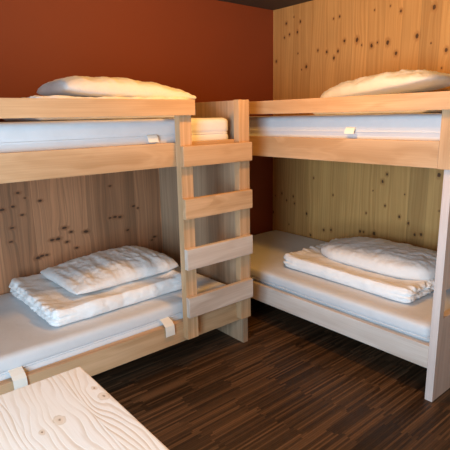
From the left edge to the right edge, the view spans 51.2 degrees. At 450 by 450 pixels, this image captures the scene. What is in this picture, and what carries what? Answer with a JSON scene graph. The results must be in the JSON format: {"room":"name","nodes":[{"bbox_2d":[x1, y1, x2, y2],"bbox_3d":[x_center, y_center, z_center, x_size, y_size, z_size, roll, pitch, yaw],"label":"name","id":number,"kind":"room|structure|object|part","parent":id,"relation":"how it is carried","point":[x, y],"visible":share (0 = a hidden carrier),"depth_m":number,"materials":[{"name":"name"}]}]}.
{"room":"hostel dormitory room","nodes":[
{"label":"hostel dormitory room","id":0,"kind":"room"},
{"bbox_2d":[0,0,272,234],"bbox_3d":[-1.195,-0.394,3.064,4.200,2.345,0.100,-12,17,-39],"label":"wall","id":1,"kind":"structure","parent":0,"point":[208,50],"depth_m":3.38,"materials":[{"name":"paint"}]},
{"bbox_2d":[218,0,311,9],"bbox_3d":[0.366,-1.184,1.031,4.300,0.050,4.900,-12,17,-39],"label":"ceiling","id":2,"kind":"structure","parent":0,"point":[265,4],"depth_m":3.81,"materials":[{"name":"grey paint"}]},
{"bbox_2d":[91,298,449,449],"bbox_3d":[0.414,1.149,1.571,4.300,0.050,4.900,-12,17,-39],"label":"floor","id":3,"kind":"structure","parent":0,"point":[296,383],"depth_m":2.52,"materials":[{"name":"brown wood"}]},
{"bbox_2d":[0,367,168,449],"bbox_3d":[-0.296,0.935,0.802,0.702,0.740,1.233,-12,17,-39],"label":"table","id":4,"kind":"object","parent":3,"relation":"on","point":[68,410],"visible":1,"depth_m":1.15,"materials":[{"name":"brown wood"}]},
{"bbox_2d":[0,98,252,394],"bbox_3d":[-0.961,0.116,2.609,2.126,1.548,1.038,-12,17,-39],"label":"bunk bed","id":5,"kind":"object","parent":3,"relation":"on","point":[188,201],"visible":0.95,"depth_m":2.86,"materials":[{"name":"brown wood"}]},
{"bbox_3d":[-1.282,0.077,3.001,2.116,1.260,0.026,-12,17,-39],"label":"panel","id":6,"kind":"part","parent":5,"relation":"part of","materials":[{"name":"brown wood"}]},
{"bbox_2d":[0,266,225,389],"bbox_3d":[-0.971,0.553,2.716,1.975,0.161,0.944,-12,17,-39],"label":"mattress","id":7,"kind":"object","parent":5,"relation":"on","point":[28,342],"visible":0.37,"depth_m":2.47,"materials":[{"name":"beige fabric"}]},
{"bbox_2d":[9,269,181,326],"bbox_3d":[-0.783,0.363,2.906,0.884,0.114,0.723,-12,17,-40],"label":"duvet","id":8,"kind":"object","parent":7,"relation":"on","point":[56,305],"visible":0.6,"depth_m":2.67,"materials":[{"name":"white fabric"}]},
{"bbox_2d":[40,246,178,294],"bbox_3d":[-0.728,0.253,2.971,0.714,0.130,0.548,-12,17,-40],"label":"pillow","id":9,"kind":"object","parent":8,"relation":"on","point":[100,270],"visible":1,"depth_m":2.84,"materials":[{"name":"white fabric"}]},
{"bbox_2d":[0,118,227,152],"bbox_3d":[-1.003,-0.471,2.493,1.976,0.160,0.908,-12,17,-39],"label":"mattress","id":10,"kind":"object","parent":5,"relation":"on","point":[15,136],"visible":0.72,"depth_m":2.26,"materials":[{"name":"beige fabric"}]},
{"bbox_2d":[3,95,187,120],"bbox_3d":[-0.722,-0.660,2.654,0.933,0.123,0.639,-12,17,-39],"label":"duvet","id":11,"kind":"object","parent":10,"relation":"on","point":[34,96],"visible":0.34,"depth_m":2.37,"materials":[{"name":"white fabric"}]},
{"bbox_2d":[37,76,195,98],"bbox_3d":[-0.601,-0.764,2.667,0.806,0.143,0.455,-12,17,-39],"label":"pillow","id":12,"kind":"object","parent":11,"relation":"on","point":[76,86],"visible":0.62,"depth_m":2.42,"materials":[{"name":"white fabric"}]},
{"bbox_3d":[-0.694,-0.292,2.186,2.035,0.126,0.040,-12,17,-39],"label":"rail","id":13,"kind":"part","parent":5,"relation":"part of","materials":[{"name":"brown wood"}]},
{"bbox_3d":[-0.673,0.706,2.417,2.035,0.124,0.040,-12,17,-39],"label":"rail","id":14,"kind":"part","parent":5,"relation":"part of","materials":[{"name":"brown wood"}]},
{"bbox_3d":[-0.178,-0.055,3.278,0.040,1.548,0.934,-12,17,-39],"label":"panel","id":15,"kind":"part","parent":5,"relation":"part of","materials":[{"name":"brown wood"}]},
{"bbox_2d":[249,91,449,401],"bbox_3d":[0.743,-0.079,3.307,1.027,1.546,2.115,-12,17,-39],"label":"bunk bed","id":16,"kind":"object","parent":3,"relation":"on","point":[434,355],"visible":0.5,"depth_m":2.45,"materials":[{"name":"brown wood"}]},
{"bbox_3d":[0.390,0.509,3.172,0.039,0.124,2.050,-12,17,-39],"label":"rail","id":17,"kind":"part","parent":16,"relation":"part of","materials":[{"name":"brown wood"}]},
{"bbox_3d":[0.350,-0.488,2.941,0.040,0.126,2.025,-12,17,-39],"label":"rail","id":18,"kind":"part","parent":16,"relation":"part of","materials":[{"name":"brown wood"}]},
{"bbox_2d":[249,113,441,140],"bbox_3d":[0.735,-0.671,3.203,0.969,0.160,2.008,-12,17,-39],"label":"mattress","id":19,"kind":"object","parent":16,"relation":"on","point":[404,126],"visible":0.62,"depth_m":2.54,"materials":[{"name":"beige fabric"}]},
{"bbox_2d":[313,110,441,114],"bbox_3d":[1.022,-0.749,2.935,0.613,0.100,0.825,-12,17,-39],"label":"duvet","id":20,"kind":"object","parent":19,"relation":"on","point":[416,111],"visible":0.26,"depth_m":2.67,"materials":[{"name":"white fabric"}]},
{"bbox_2d":[320,69,449,97],"bbox_3d":[1.012,-0.866,2.932,0.501,0.177,0.788,-12,17,-38],"label":"pillow","id":21,"kind":"object","parent":20,"relation":"on","point":[402,81],"visible":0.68,"depth_m":2.71,"materials":[{"name":"white fabric"}]},
{"bbox_2d":[250,230,449,342],"bbox_3d":[0.756,0.345,3.439,0.968,0.149,2.009,-12,17,-39],"label":"mattress","id":22,"kind":"object","parent":16,"relation":"on","point":[413,319],"visible":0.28,"depth_m":2.91,"materials":[{"name":"white fabric"}]},
{"bbox_2d":[283,238,434,302],"bbox_3d":[0.959,0.275,3.160,0.686,0.103,1.004,-12,17,-38],"label":"duvet","id":23,"kind":"object","parent":22,"relation":"on","point":[310,260],"visible":0.54,"depth_m":2.90,"materials":[{"name":"white fabric"}]},
{"bbox_2d":[321,236,436,279],"bbox_3d":[1.051,0.191,3.124,0.500,0.138,0.835,-11,16,-37],"label":"pillow","id":24,"kind":"object","parent":23,"relation":"on","point":[382,256],"visible":0.94,"depth_m":2.95,"materials":[{"name":"white fabric"}]},
{"bbox_3d":[1.413,0.116,2.572,0.982,1.470,0.040,-12,17,-39],"label":"panel","id":25,"kind":"part","parent":16,"relation":"part of","materials":[{"name":"brown wood"}]},
{"bbox_3d":[1.018,-0.423,2.125,0.022,0.344,0.077,-12,17,-39],"label":"guard post","id":26,"kind":"part","parent":16,"relation":"part of","materials":[{"name":"brown wood"}]},
{"bbox_2d":[273,0,449,250],"bbox_3d":[1.963,-0.362,2.650,0.100,2.345,4.800,-12,17,-39],"label":"wall","id":27,"kind":"structure","parent":0,"point":[319,45],"depth_m":3.63,"materials":[{"name":"brown wood"}]}
]}

